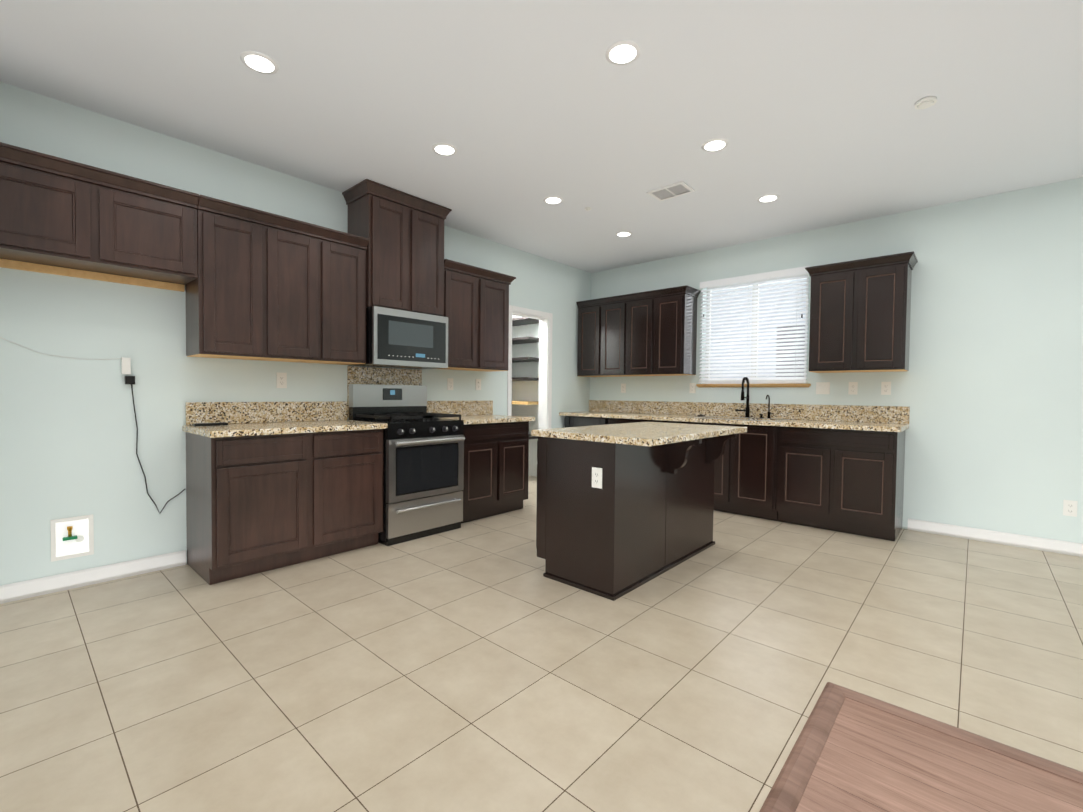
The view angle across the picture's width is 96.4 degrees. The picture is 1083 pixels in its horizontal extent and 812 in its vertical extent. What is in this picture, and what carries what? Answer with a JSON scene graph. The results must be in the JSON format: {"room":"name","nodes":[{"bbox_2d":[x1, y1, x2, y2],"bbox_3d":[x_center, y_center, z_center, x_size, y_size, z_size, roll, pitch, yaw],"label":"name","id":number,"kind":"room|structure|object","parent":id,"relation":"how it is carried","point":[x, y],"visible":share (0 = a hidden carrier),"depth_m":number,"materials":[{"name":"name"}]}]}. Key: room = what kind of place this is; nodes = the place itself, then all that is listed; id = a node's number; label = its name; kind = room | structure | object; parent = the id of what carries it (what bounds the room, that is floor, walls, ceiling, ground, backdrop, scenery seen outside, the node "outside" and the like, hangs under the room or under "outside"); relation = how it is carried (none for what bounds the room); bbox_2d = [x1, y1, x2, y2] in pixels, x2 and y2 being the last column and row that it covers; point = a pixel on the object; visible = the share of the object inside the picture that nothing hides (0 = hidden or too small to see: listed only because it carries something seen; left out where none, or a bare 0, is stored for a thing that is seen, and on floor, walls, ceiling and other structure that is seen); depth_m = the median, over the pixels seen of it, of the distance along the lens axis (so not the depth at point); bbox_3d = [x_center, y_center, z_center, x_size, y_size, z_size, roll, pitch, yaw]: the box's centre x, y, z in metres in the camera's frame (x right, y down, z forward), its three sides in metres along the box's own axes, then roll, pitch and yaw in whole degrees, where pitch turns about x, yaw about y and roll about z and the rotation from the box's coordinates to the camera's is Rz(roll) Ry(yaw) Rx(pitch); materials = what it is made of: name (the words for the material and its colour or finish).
{"room":"kitchen","nodes":[
{"label":"kitchen","id":0,"kind":"room"},
{"bbox_2d":[0,81,590,585],"bbox_3d":[-2.346,-0.336,3.220,0.140,2.746,9.074,2,2,42],"label":"wall","id":1,"kind":"structure","parent":0,"point":[68,431],"depth_m":2.94,"materials":[{"name":"teal paint"}]},
{"bbox_2d":[50,514,93,561],"bbox_3d":[-2.710,0.753,2.794,0.071,0.235,0.177,2,2,42],"label":"outlet box","id":2,"kind":"object","parent":1,"relation":"in","point":[72,537],"visible":1,"depth_m":2.80,"materials":[{"name":"white plastic"}]},
{"bbox_2d":[0,337,184,513],"bbox_3d":[-2.618,0.127,2.806,0.029,1.124,0.906,2,2,42],"label":"cord","id":3,"kind":"object","parent":1,"relation":"attached to","point":[125,365],"visible":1,"depth_m":2.92,"materials":[{"name":"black plastic"}]},
{"bbox_2d":[0,550,185,603],"bbox_3d":[-2.635,0.998,2.833,0.014,0.095,0.911,2,2,42],"label":"baseboard","id":4,"kind":"structure","parent":1,"relation":"attached to","point":[16,591],"depth_m":2.82,"materials":[{"name":"white paint"}]},
{"bbox_2d":[0,142,198,291],"bbox_3d":[-2.480,-0.994,2.667,0.365,0.532,0.916,2,2,42],"label":"upper cabinet","id":5,"kind":"object","parent":1,"relation":"attached to","point":[63,217],"visible":1,"depth_m":2.59,"materials":[{"name":"brown wood"}]},
{"bbox_2d":[185,195,369,364],"bbox_3d":[-1.812,-0.798,3.419,0.365,0.949,1.084,2,2,42],"label":"upper cabinet","id":6,"kind":"object","parent":1,"relation":"attached to","point":[265,286],"visible":0.94,"depth_m":3.23,"materials":[{"name":"brown wood"}]},
{"bbox_2d":[276,372,286,387],"bbox_3d":[-1.924,-0.190,3.584,0.007,0.115,0.070,2,2,42],"label":"outlet","id":7,"kind":"object","parent":1,"relation":"attached to","point":[281,380],"visible":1,"depth_m":3.58,"materials":[{"name":"white plastic"}]},
{"bbox_2d":[342,179,451,316],"bbox_3d":[-1.198,-1.244,4.067,0.390,0.942,0.797,2,2,42],"label":"upper cabinet","id":8,"kind":"object","parent":1,"relation":"attached to","point":[403,232],"visible":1,"depth_m":3.89,"materials":[{"name":"brown wood"}]},
{"bbox_2d":[348,306,447,368],"bbox_3d":[-1.192,-0.550,4.077,0.414,0.440,0.697,2,2,42],"label":"microwave","id":9,"kind":"object","parent":8,"relation":"attached to","point":[395,338],"visible":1,"depth_m":3.89,"materials":[{"name":"silver metal"}]},
{"bbox_2d":[447,378,452,389],"bbox_3d":[-0.891,-0.213,4.734,0.007,0.115,0.070,2,2,42],"label":"outlet","id":10,"kind":"object","parent":1,"relation":"attached to","point":[449,383],"visible":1,"depth_m":4.73,"materials":[{"name":"white plastic"}]},
{"bbox_2d":[439,259,515,371],"bbox_3d":[-0.684,-0.823,4.675,0.365,0.942,0.867,2,2,42],"label":"upper cabinet","id":11,"kind":"object","parent":1,"relation":"attached to","point":[476,306],"visible":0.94,"depth_m":4.53,"materials":[{"name":"brown wood"}]},
{"bbox_2d":[476,379,480,389],"bbox_3d":[-0.651,-0.222,5.001,0.007,0.115,0.070,2,2,42],"label":"outlet","id":12,"kind":"object","parent":1,"relation":"attached to","point":[478,384],"visible":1,"depth_m":5.00,"materials":[{"name":"white plastic"}]},
{"bbox_2d":[507,305,552,428],"bbox_3d":[-0.180,-0.057,5.631,0.156,2.108,0.736,2,2,42],"label":"door frame","id":13,"kind":"structure","parent":1,"relation":"attached to","point":[545,374],"depth_m":5.81,"materials":[{"name":"white paint"}]},
{"bbox_2d":[512,315,538,476],"bbox_3d":[-0.129,-0.405,6.756,1.290,2.746,0.100,2,2,42],"label":"wall","id":14,"kind":"structure","parent":0,"point":[525,390],"depth_m":6.73,"materials":[{"name":"white paint"}]},
{"bbox_2d":[512,317,538,438],"bbox_3d":[-0.258,-0.367,6.501,0.638,1.580,0.448,2,2,42],"label":"shelf","id":15,"kind":"object","parent":14,"relation":"attached to","point":[518,321],"visible":0.27,"depth_m":6.18,"materials":[{"name":"black"}]},
{"bbox_2d":[0,475,1082,811],"bbox_3d":[-0.226,1.134,1.339,8.800,0.050,9.074,2,2,42],"label":"floor","id":16,"kind":"structure","parent":0,"point":[482,665],"depth_m":2.00,"materials":[{"name":"beige tile"}]},
{"bbox_2d":[186,429,382,584],"bbox_3d":[-1.742,0.603,3.372,0.597,0.875,1.084,2,2,42],"label":"base cabinet","id":17,"kind":"object","parent":16,"relation":"on","point":[256,504],"visible":0.98,"depth_m":3.07,"materials":[{"name":"brown wood"}]},
{"bbox_2d":[182,366,421,437],"bbox_3d":[-1.491,-0.078,3.599,0.632,0.476,1.812,2,2,42],"label":"countertop","id":18,"kind":"structure","parent":17,"relation":"on","point":[254,418],"depth_m":3.46,"materials":[{"name":"stone"}]},
{"bbox_2d":[192,422,227,425],"bbox_3d":[-2.151,0.118,3.147,0.050,0.017,0.186,2,2,42],"label":"remote control","id":19,"kind":"object","parent":18,"relation":"on","point":[208,424],"visible":1,"depth_m":3.12,"materials":[{"name":"black plastic"}]},
{"bbox_2d":[349,384,464,545],"bbox_3d":[-1.091,0.428,3.994,0.671,1.205,0.705,2,2,42],"label":"steel gas range","id":20,"kind":"object","parent":16,"relation":"on","point":[423,468],"visible":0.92,"depth_m":3.84,"materials":[{"name":"silver metal"}]},
{"bbox_2d":[461,421,528,523],"bbox_3d":[-0.617,0.581,4.623,0.597,0.875,0.850,2,2,42],"label":"base cabinet","id":21,"kind":"object","parent":16,"relation":"on","point":[496,462],"visible":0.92,"depth_m":4.41,"materials":[{"name":"brown wood"}]},
{"bbox_2d":[427,401,534,424],"bbox_3d":[-0.589,0.049,4.608,0.632,0.188,0.882,2,2,42],"label":"countertop","id":22,"kind":"structure","parent":21,"relation":"on","point":[475,412],"depth_m":4.70,"materials":[{"name":"stone"}]},
{"bbox_2d":[564,416,607,426],"bbox_3d":[0.698,0.559,5.985,0.620,0.875,0.628,2,2,42],"label":"built-in dishwasher","id":23,"kind":"object","parent":16,"relation":"on","point":[573,421],"visible":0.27,"depth_m":5.77,"materials":[{"name":"black metal"}]},
{"bbox_2d":[536,434,736,600],"bbox_3d":[0.719,0.629,3.326,0.816,0.875,1.403,2,2,42],"label":"kitchen island","id":24,"kind":"object","parent":16,"relation":"on","point":[643,515],"depth_m":2.94,"materials":[{"name":"brown wood"}]},
{"bbox_2d":[592,467,601,488],"bbox_3d":[0.316,0.409,2.756,0.070,0.115,0.007,2,2,42],"label":"outlet","id":25,"kind":"object","parent":24,"relation":"attached to","point":[596,477],"visible":1,"depth_m":2.75,"materials":[{"name":"white plastic"}]},
{"bbox_2d":[531,422,746,445],"bbox_3d":[0.726,0.172,3.314,0.840,0.038,1.432,2,2,42],"label":"island countertop","id":26,"kind":"structure","parent":24,"relation":"on","point":[636,433],"depth_m":2.99,"materials":[{"name":"beige stone"}]},
{"bbox_2d":[608,418,691,423],"bbox_3d":[1.320,0.580,5.447,1.016,0.875,0.597,2,2,42],"label":"base cabinet","id":27,"kind":"object","parent":16,"relation":"on","point":[616,420],"visible":0.06,"depth_m":5.33,"materials":[{"name":"brown wood"}]},
{"bbox_2d":[559,400,909,431],"bbox_3d":[1.696,0.156,5.079,3.406,0.378,0.632,2,2,42],"label":"countertop","id":28,"kind":"structure","parent":27,"relation":"on","point":[877,418],"depth_m":4.80,"materials":[{"name":"stone"}]},
{"bbox_2d":[735,377,749,417],"bbox_3d":[2.051,-0.089,4.988,0.152,0.421,0.196,2,2,42],"label":"pull-down faucet","id":29,"kind":"object","parent":28,"relation":"on","point":[747,411],"visible":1,"depth_m":4.99,"materials":[{"name":"black metal"}]},
{"bbox_2d":[766,395,773,417],"bbox_3d":[2.275,0.008,4.833,0.067,0.241,0.115,2,2,42],"label":"filtered water faucet","id":30,"kind":"object","parent":28,"relation":"on","point":[768,396],"visible":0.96,"depth_m":4.86,"materials":[{"name":"black metal"}]},
{"bbox_2d":[692,422,777,520],"bbox_3d":[2.001,0.603,4.836,0.806,0.875,0.597,2,2,42],"label":"base cabinet","id":31,"kind":"object","parent":16,"relation":"on","point":[745,473],"visible":0.48,"depth_m":4.51,"materials":[{"name":"brown wood"}]},
{"bbox_2d":[776,426,904,540],"bbox_3d":[2.627,0.624,4.274,0.871,0.875,0.597,2,2,42],"label":"base cabinet","id":32,"kind":"object","parent":16,"relation":"on","point":[845,481],"visible":1,"depth_m":4.02,"materials":[{"name":"brown wood"}]},
{"bbox_2d":[759,682,1082,811],"bbox_3d":[0.578,1.181,-1.521,3.778,0.022,5.888,2,2,42],"label":"laminate floor","id":33,"kind":"structure","parent":16,"relation":"on","point":[853,751],"depth_m":1.47,"materials":[{"name":"brown wood"}]},
{"bbox_2d":[0,0,1082,272],"bbox_3d":[-0.197,-1.661,1.266,8.800,0.050,9.074,2,2,42],"label":"ceiling","id":34,"kind":"structure","parent":0,"point":[810,114],"depth_m":2.63,"materials":[{"name":"white paint"}]},
{"bbox_2d":[240,51,278,73],"bbox_3d":[-1.376,-1.673,2.363,0.164,0.006,0.164,2,2,42],"label":"recessed light","id":35,"kind":"object","parent":34,"relation":"in","point":[259,62],"visible":1,"depth_m":2.35,"materials":[{"name":"white paint"}]},
{"bbox_2d":[432,143,456,155],"bbox_3d":[-0.638,-1.687,3.185,0.164,0.006,0.164,2,2,42],"label":"recessed light","id":36,"kind":"object","parent":34,"relation":"in","point":[446,149],"visible":1,"depth_m":3.18,"materials":[{"name":"white paint"}]},
{"bbox_2d":[543,196,562,203],"bbox_3d":[0.097,-1.701,4.003,0.164,0.006,0.164,2,2,42],"label":"recessed light","id":37,"kind":"object","parent":34,"relation":"in","point":[553,200],"visible":1,"depth_m":4.00,"materials":[{"name":"white paint"}]},
{"bbox_2d":[605,40,640,64],"bbox_3d":[0.381,-1.653,2.270,0.164,0.006,0.164,2,2,42],"label":"recessed light","id":38,"kind":"object","parent":34,"relation":"in","point":[624,52],"visible":1,"depth_m":2.26,"materials":[{"name":"white paint"}]},
{"bbox_2d":[616,231,631,236],"bbox_3d":[0.821,-1.715,4.831,0.164,0.006,0.164,2,2,42],"label":"recessed light","id":39,"kind":"object","parent":34,"relation":"in","point":[623,233],"visible":1,"depth_m":4.81,"materials":[{"name":"white paint"}]},
{"bbox_2d":[647,181,694,200],"bbox_3d":[1.015,-1.683,3.798,0.300,0.012,0.220,2,2,42],"label":"ceiling vent","id":40,"kind":"object","parent":34,"relation":"in","point":[673,190],"visible":1,"depth_m":3.79,"materials":[{"name":"white metal"}]},
{"bbox_2d":[701,138,728,151],"bbox_3d":[1.109,-1.667,3.095,0.164,0.006,0.164,2,2,42],"label":"recessed light","id":41,"kind":"object","parent":34,"relation":"in","point":[715,144],"visible":1,"depth_m":3.08,"materials":[{"name":"white paint"}]},
{"bbox_2d":[757,194,779,201],"bbox_3d":[1.837,-1.681,3.920,0.164,0.006,0.164,2,2,42],"label":"recessed light","id":42,"kind":"object","parent":34,"relation":"in","point":[768,198],"visible":1,"depth_m":3.91,"materials":[{"name":"white paint"}]},
{"bbox_2d":[915,96,936,108],"bbox_3d":[2.076,-1.634,2.616,0.094,0.026,0.094,2,2,42],"label":"smoke detector","id":43,"kind":"object","parent":34,"relation":"attached to","point":[926,102],"visible":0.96,"depth_m":2.60,"materials":[{"name":"white plastic"}]},
{"bbox_2d":[590,177,1082,543],"bbox_3d":[3.317,-0.301,4.138,7.340,2.746,0.140,2,2,42],"label":"wall","id":44,"kind":"structure","parent":0,"point":[987,388],"depth_m":3.90,"materials":[{"name":"teal paint"}]},
{"bbox_2d":[576,297,607,376],"bbox_3d":[0.722,-0.841,6.139,0.439,0.922,0.332,2,2,42],"label":"upper cabinet","id":45,"kind":"object","parent":44,"relation":"attached to","point":[590,356],"depth_m":6.02,"materials":[{"name":"brown wood"}]},
{"bbox_2d":[604,294,631,376],"bbox_3d":[0.963,-0.832,5.923,0.510,0.922,0.332,2,2,42],"label":"upper cabinet","id":46,"kind":"object","parent":44,"relation":"attached to","point":[618,319],"depth_m":5.75,"materials":[{"name":"brown wood"}]},
{"bbox_2d":[621,384,625,392],"bbox_3d":[1.031,-0.225,6.094,0.070,0.115,0.007,2,2,42],"label":"outlet","id":47,"kind":"object","parent":44,"relation":"attached to","point":[623,388],"visible":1,"depth_m":6.09,"materials":[{"name":"white plastic"}]},
{"bbox_2d":[632,289,659,375],"bbox_3d":[1.231,-0.823,5.682,0.510,0.922,0.332,2,2,42],"label":"upper cabinet","id":48,"kind":"object","parent":44,"relation":"attached to","point":[650,333],"depth_m":5.50,"materials":[{"name":"brown wood"}]},
{"bbox_2d":[660,285,699,375],"bbox_3d":[1.473,-0.815,5.465,0.439,0.922,0.332,2,2,42],"label":"upper cabinet","id":49,"kind":"object","parent":44,"relation":"attached to","point":[678,306],"depth_m":5.30,"materials":[{"name":"brown wood"}]},
{"bbox_2d":[689,383,695,392],"bbox_3d":[1.711,-0.202,5.482,0.070,0.115,0.007,2,2,42],"label":"outlet","id":50,"kind":"object","parent":44,"relation":"attached to","point":[692,387],"visible":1,"depth_m":5.48,"materials":[{"name":"white plastic"}]},
{"bbox_2d":[696,384,810,386],"bbox_3d":[2.204,-0.214,5.092,1.145,0.036,0.130,2,2,42],"label":"window sill","id":51,"kind":"structure","parent":44,"relation":"attached to","point":[754,385],"depth_m":5.00,"materials":[{"name":"brown wood"}]},
{"bbox_2d":[701,273,808,383],"bbox_3d":[2.234,-0.780,5.103,1.067,1.101,0.140,2,2,42],"label":"window","id":52,"kind":"structure","parent":44,"relation":"in","point":[800,275],"depth_m":5.13,"materials":[{"name":"white paint"}]},
{"bbox_2d":[699,266,808,382],"bbox_3d":[2.165,-0.797,5.020,1.081,1.111,0.067,2,2,42],"label":"window blinds","id":53,"kind":"object","parent":52,"relation":"attached to","point":[760,276],"visible":0.94,"depth_m":4.98,"materials":[{"name":"white plastic"}]},
{"bbox_2d":[816,382,829,393],"bbox_3d":[2.680,-0.169,4.611,0.116,0.115,0.009,2,2,42],"label":"outlet","id":54,"kind":"object","parent":44,"relation":"attached to","point":[822,387],"visible":1,"depth_m":4.61,"materials":[{"name":"white plastic"}]},
{"bbox_2d":[848,382,857,394],"bbox_3d":[2.863,-0.163,4.448,0.070,0.115,0.007,2,2,42],"label":"outlet","id":55,"kind":"object","parent":44,"relation":"attached to","point":[853,388],"visible":1,"depth_m":4.44,"materials":[{"name":"white plastic"}]},
{"bbox_2d":[805,251,917,372],"bbox_3d":[2.794,-0.776,4.267,0.785,0.942,0.355,2,2,42],"label":"upper cabinet","id":56,"kind":"object","parent":44,"relation":"attached to","point":[860,310],"visible":1,"depth_m":4.12,"materials":[{"name":"brown wood"}]},
{"bbox_2d":[881,382,890,394],"bbox_3d":[3.049,-0.157,4.282,0.070,0.115,0.007,2,2,42],"label":"outlet","id":57,"kind":"object","parent":44,"relation":"attached to","point":[885,388],"visible":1,"depth_m":4.28,"materials":[{"name":"white plastic"}]},
{"bbox_2d":[907,519,1082,556],"bbox_3d":[4.575,1.069,2.926,3.779,0.095,0.014,2,2,42],"label":"baseboard","id":58,"kind":"structure","parent":44,"relation":"attached to","point":[1040,544],"depth_m":3.80,"materials":[{"name":"white paint"}]},
{"bbox_2d":[1063,500,1077,516],"bbox_3d":[3.879,0.750,3.551,0.070,0.115,0.007,2,2,42],"label":"outlet","id":59,"kind":"object","parent":44,"relation":"attached to","point":[1069,507],"visible":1,"depth_m":3.55,"materials":[{"name":"white plastic"}]},
{"label":"outside","id":60,"kind":"structure","parent":0,"visible":0},
{"bbox_2d":[710,278,806,377],"bbox_3d":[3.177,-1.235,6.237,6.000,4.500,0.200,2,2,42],"label":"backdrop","id":61,"kind":"structure","parent":60,"point":[759,325],"depth_m":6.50,"materials":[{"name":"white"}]}
]}

